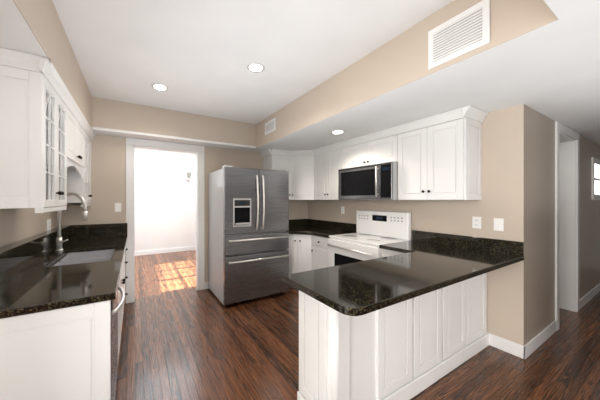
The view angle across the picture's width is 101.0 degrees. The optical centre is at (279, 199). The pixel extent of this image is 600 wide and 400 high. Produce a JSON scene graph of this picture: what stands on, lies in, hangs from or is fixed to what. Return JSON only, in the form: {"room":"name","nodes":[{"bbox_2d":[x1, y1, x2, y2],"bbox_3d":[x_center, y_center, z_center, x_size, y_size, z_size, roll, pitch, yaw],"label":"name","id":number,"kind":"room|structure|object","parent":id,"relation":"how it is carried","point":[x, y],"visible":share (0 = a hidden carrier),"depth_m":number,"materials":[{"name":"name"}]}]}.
{"room":"kitchen","nodes":[
{"label":"kitchen","id":0,"kind":"room"},
{"bbox_2d":[0,208,61,246],"bbox_3d":[-2.003,0.280,1.751,0.120,2.280,2.950,0,0,-30],"label":"wall","id":1,"kind":"structure","parent":0,"point":[17,224],"depth_m":1.98,"materials":[{"name":"beige paint"}]},
{"bbox_2d":[47,219,50,230],"bbox_3d":[-2.417,0.260,2.582,0.008,0.118,0.120,0,0,-30],"label":"outlet","id":2,"kind":"object","parent":1,"relation":"attached to","point":[48,224],"visible":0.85,"depth_m":2.57,"materials":[{"name":"white plastic"}]},
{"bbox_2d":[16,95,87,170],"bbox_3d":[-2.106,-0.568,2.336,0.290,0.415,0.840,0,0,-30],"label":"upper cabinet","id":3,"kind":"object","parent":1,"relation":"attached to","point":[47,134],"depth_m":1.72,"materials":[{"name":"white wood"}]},
{"bbox_2d":[135,148,195,250],"bbox_3d":[-3.687,-0.030,6.324,5.090,2.900,0.120,0,0,-30],"label":"wall","id":4,"kind":"structure","parent":0,"point":[165,204],"depth_m":6.59,"materials":[{"name":"white paint"}]},
{"bbox_2d":[135,246,195,255],"bbox_3d":[-3.653,1.363,6.266,4.850,0.115,0.014,0,0,-30],"label":"baseboard","id":5,"kind":"structure","parent":4,"relation":"attached to","point":[148,252],"depth_m":6.59,"materials":[{"name":"white wood"}]},
{"bbox_2d":[186,172,191,181],"bbox_3d":[-2.518,-0.622,6.792,0.150,0.257,0.255,0,0,-30],"label":"light","id":6,"kind":"object","parent":4,"relation":"attached to","point":[188,176],"visible":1,"depth_m":6.71,"materials":[{"name":"silver metal"}]},
{"bbox_2d":[62,134,307,302],"bbox_3d":[-0.333,-0.080,4.514,12.400,3.000,0.120,0,0,-30],"label":"wall","id":7,"kind":"structure","parent":0,"point":[108,172],"depth_m":3.35,"materials":[{"name":"beige paint"}]},
{"bbox_2d":[115,203,120,211],"bbox_3d":[-2.197,0.100,3.343,0.075,0.118,0.008,0,0,-30],"label":"light switch","id":8,"kind":"object","parent":7,"relation":"attached to","point":[117,207],"visible":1,"depth_m":3.34,"materials":[{"name":"white plastic"}]},
{"bbox_2d":[126,138,203,302],"bbox_3d":[-1.695,0.282,3.713,1.060,2.275,0.156,0,0,-30],"label":"door frame","id":9,"kind":"structure","parent":7,"relation":"attached to","point":[132,144],"depth_m":3.52,"materials":[{"name":"white wood"}]},
{"bbox_2d":[204,281,208,288],"bbox_3d":[-0.751,1.363,4.190,1.050,0.115,0.014,0,0,-30],"label":"baseboard","id":10,"kind":"structure","parent":7,"relation":"attached to","point":[205,283],"depth_m":3.93,"materials":[{"name":"white wood"}]},
{"bbox_2d":[52,0,453,123],"bbox_3d":[-0.482,-1.300,2.089,2.195,0.080,3.410,0,0,-30],"label":"ceiling","id":11,"kind":"structure","parent":0,"point":[196,56],"depth_m":2.00,"materials":[{"name":"white paint"}]},
{"bbox_2d":[151,83,167,90],"bbox_3d":[-1.338,-1.257,2.751,0.170,0.006,0.170,0,0,-30],"label":"recessed light","id":12,"kind":"object","parent":11,"relation":"in","point":[161,87],"visible":1,"depth_m":2.75,"materials":[{"name":"white glass"}]},
{"bbox_2d":[247,63,264,72],"bbox_3d":[-0.231,-1.257,2.347,0.170,0.006,0.170,0,0,-30],"label":"recessed light","id":13,"kind":"object","parent":11,"relation":"in","point":[255,67],"visible":1,"depth_m":2.33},
{"bbox_2d":[0,0,599,155],"bbox_3d":[1.593,-1.100,1.237,12.400,0.480,7.720,0,0,-30],"label":"soffit","id":14,"kind":"structure","parent":0,"point":[551,70],"depth_m":1.96,"materials":[{"name":"beige paint"}]},
{"bbox_2d":[92,127,255,147],"bbox_3d":[-1.341,-0.875,3.550,2.195,0.033,0.012,0,0,-30],"label":"trim","id":15,"kind":"structure","parent":14,"relation":"attached to","point":[149,134],"depth_m":3.42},
{"bbox_2d":[265,117,275,134],"bbox_3d":[-0.150,-1.090,3.664,0.016,0.180,0.330,0,0,-30],"label":"ceiling vent","id":16,"kind":"object","parent":14,"relation":"in","point":[270,126],"visible":0.98,"depth_m":3.64,"materials":[{"name":"white metal"}]},
{"bbox_2d":[331,130,344,133],"bbox_3d":[0.730,-0.857,3.120,0.170,0.006,0.170,0,0,-30],"label":"recessed light","id":17,"kind":"object","parent":14,"relation":"in","point":[337,132],"visible":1,"depth_m":3.12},
{"bbox_2d":[428,0,489,69],"bbox_3d":[1.099,-1.020,1.539,0.016,0.260,0.340,0,0,-30],"label":"ceiling vent","id":18,"kind":"object","parent":14,"relation":"in","point":[463,32],"visible":1,"depth_m":1.51,"materials":[{"name":"white metal"}]},
{"bbox_2d":[115,250,599,399],"bbox_3d":[0.747,1.445,2.677,12.400,0.050,11.060,0,0,-30],"label":"floor","id":19,"kind":"structure","parent":0,"point":[195,344],"depth_m":2.27,"materials":[{"name":"brown wood"}]},
{"bbox_2d":[40,248,127,347],"bbox_3d":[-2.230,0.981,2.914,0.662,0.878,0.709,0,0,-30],"label":"base cabinet","id":20,"kind":"object","parent":19,"relation":"on","point":[69,323],"depth_m":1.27,"materials":[{"name":"white wood"}]},
{"bbox_2d":[0,223,126,318],"bbox_3d":[-1.792,0.426,2.193,0.687,0.223,2.397,0,0,-30],"label":"countertop","id":21,"kind":"structure","parent":20,"relation":"on","point":[33,279],"depth_m":1.65,"materials":[{"name":"stone"}]},
{"bbox_2d":[55,192,86,250],"bbox_3d":[-2.045,0.211,2.407,0.330,0.576,0.070,0,0,8],"label":"faucet","id":22,"kind":"object","parent":21,"relation":"on","point":[59,241],"visible":0.9,"depth_m":2.41,"materials":[{"name":"silver metal"}]},
{"bbox_2d":[54,249,114,265],"bbox_3d":[-1.777,0.630,2.273,0.398,0.180,0.758,0,0,-30],"label":"sink","id":23,"kind":"object","parent":21,"relation":"in","point":[85,257],"visible":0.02,"depth_m":2.50,"materials":[{"name":"silver metal"}]},
{"bbox_2d":[111,286,124,399],"bbox_3d":[-1.335,0.930,1.478,0.690,0.769,0.592,0,0,-30],"label":"dishwasher","id":24,"kind":"object","parent":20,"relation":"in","point":[115,306],"visible":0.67,"depth_m":1.57,"materials":[{"name":"grey metal"}]},
{"bbox_2d":[208,165,288,305],"bbox_3d":[-0.488,0.482,3.777,0.985,1.875,0.922,0,0,-30],"label":"refrigerator","id":25,"kind":"object","parent":19,"relation":"on","point":[248,233],"visible":1,"depth_m":3.42,"materials":[{"name":"grey metal"}]},
{"bbox_2d":[287,234,328,287],"bbox_3d":[0.495,0.981,4.150,0.936,0.878,1.339,0,0,-30],"label":"base cabinet","id":26,"kind":"object","parent":19,"relation":"on","point":[308,252],"visible":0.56,"depth_m":3.86,"materials":[{"name":"white wood"}]},
{"bbox_2d":[287,219,356,237],"bbox_3d":[0.485,0.457,4.145,0.957,0.163,1.339,0,0,-30],"label":"countertop","id":27,"kind":"structure","parent":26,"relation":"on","point":[322,228],"depth_m":4.18,"materials":[{"name":"stone"}]},
{"bbox_2d":[297,290,380,399],"bbox_3d":[0.376,0.981,1.636,0.356,0.878,0.344,0,0,-30],"label":"base cabinet","id":28,"kind":"object","parent":19,"relation":"on","point":[340,354],"depth_m":1.51,"materials":[{"name":"white wood"}]},
{"bbox_2d":[282,230,523,315],"bbox_3d":[0.994,0.457,2.095,2.157,0.163,1.016,0,0,-30],"label":"countertop","id":29,"kind":"structure","parent":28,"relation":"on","point":[426,262],"depth_m":1.73,"materials":[{"name":"stone"}]},
{"bbox_2d":[327,210,410,266],"bbox_3d":[1.131,0.787,3.257,0.689,1.265,0.836,0,0,-30],"label":"range","id":30,"kind":"object","parent":19,"relation":"on","point":[375,230],"visible":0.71,"depth_m":3.22,"materials":[{"name":"white metal"}]},
{"bbox_2d":[381,249,403,257],"bbox_3d":[1.508,0.981,2.745,0.612,0.878,0.420,0,0,-30],"label":"base cabinet","id":31,"kind":"object","parent":19,"relation":"on","point":[384,253],"depth_m":2.69,"materials":[{"name":"white wood"}]},
{"bbox_2d":[381,295,420,399],"bbox_3d":[0.737,0.981,1.848,0.481,0.878,0.344,0,0,-30],"label":"base cabinet","id":32,"kind":"object","parent":19,"relation":"on","point":[411,348],"depth_m":1.71,"materials":[{"name":"white wood"}]},
{"bbox_2d":[421,286,448,391],"bbox_3d":[1.050,0.981,2.032,0.554,0.878,0.344,0,0,-30],"label":"base cabinet","id":33,"kind":"object","parent":19,"relation":"on","point":[434,304],"depth_m":1.93,"materials":[{"name":"white wood"}]},
{"bbox_2d":[449,278,472,371],"bbox_3d":[1.395,0.981,2.235,0.554,0.878,0.344,0,0,-30],"label":"base cabinet","id":34,"kind":"object","parent":19,"relation":"on","point":[460,293],"depth_m":2.14,"materials":[{"name":"white wood"}]},
{"bbox_2d":[473,273,488,355],"bbox_3d":[1.733,0.981,2.434,0.539,0.878,0.344,0,0,-30],"label":"base cabinet","id":35,"kind":"object","parent":19,"relation":"on","point":[480,335],"depth_m":2.32,"materials":[{"name":"white wood"}]},
{"bbox_2d":[308,104,523,345],"bbox_3d":[1.422,0.280,3.619,0.120,2.280,3.200,0,0,-30],"label":"wall","id":36,"kind":"structure","parent":0,"point":[502,163],"depth_m":2.39,"materials":[{"name":"beige paint"}]},
{"bbox_2d":[260,105,488,199],"bbox_3d":[0.844,-0.429,3.424,1.070,0.858,2.945,0,0,-30],"label":"upper cabinet","id":37,"kind":"object","parent":36,"relation":"attached to","point":[442,161],"visible":0.85,"depth_m":2.74,"materials":[{"name":"white wood"}]},
{"bbox_2d":[338,161,397,199],"bbox_3d":[1.240,-0.226,3.336,0.476,0.451,0.877,0,0,-30],"label":"over-the-range microwave","id":38,"kind":"object","parent":37,"relation":"attached to","point":[379,181],"visible":0.92,"depth_m":3.13,"materials":[{"name":"grey"}]},
{"bbox_2d":[472,217,480,228],"bbox_3d":[2.000,0.230,2.509,0.008,0.118,0.075,0,0,-30],"label":"outlet","id":39,"kind":"object","parent":36,"relation":"attached to","point":[476,222],"visible":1,"depth_m":2.51,"materials":[{"name":"white plastic"}]},
{"bbox_2d":[494,218,503,230],"bbox_3d":[2.088,0.235,2.358,0.008,0.118,0.075,0,0,-30],"label":"light switch","id":40,"kind":"object","parent":36,"relation":"attached to","point":[498,224],"visible":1,"depth_m":2.35,"materials":[{"name":"white plastic"}]},
{"bbox_2d":[524,104,599,344],"bbox_3d":[4.393,0.280,3.578,5.200,2.280,0.122,0,0,-30],"label":"wall","id":41,"kind":"structure","parent":0,"point":[539,222],"depth_m":2.52,"materials":[{"name":"beige paint"}]},
{"bbox_2d":[521,320,556,358],"bbox_3d":[2.584,1.363,2.438,0.954,0.115,0.014,0,0,-30],"label":"baseboard","id":42,"kind":"structure","parent":41,"relation":"attached to","point":[530,347],"depth_m":2.37,"materials":[{"name":"white wood"}]},
{"bbox_2d":[555,121,578,330],"bbox_3d":[3.383,0.282,2.987,0.980,2.275,0.158,0,0,-30],"label":"door frame","id":43,"kind":"structure","parent":41,"relation":"attached to","point":[566,218],"depth_m":3.15,"materials":[{"name":"white wood"}]},
{"bbox_2d":[579,283,599,309],"bbox_3d":[5.254,1.363,4.007,3.280,0.115,0.014,0,0,-30],"label":"baseboard","id":44,"kind":"structure","parent":41,"relation":"attached to","point":[586,298],"depth_m":3.47,"materials":[{"name":"white wood"}]},
{"bbox_2d":[591,157,599,199],"bbox_3d":[4.945,-0.310,3.822,0.960,0.620,0.019,0,0,-30],"label":"window frame","id":45,"kind":"structure","parent":41,"relation":"attached to","point":[594,161],"depth_m":3.58,"materials":[{"name":"white wood"}]},
{"bbox_2d":[595,164,599,194],"bbox_3d":[4.944,-0.310,3.825,0.800,0.460,0.010,0,0,-30],"label":"window","id":46,"kind":"structure","parent":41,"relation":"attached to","point":[597,175],"depth_m":3.75,"materials":[{"name":"glass"}]}
]}

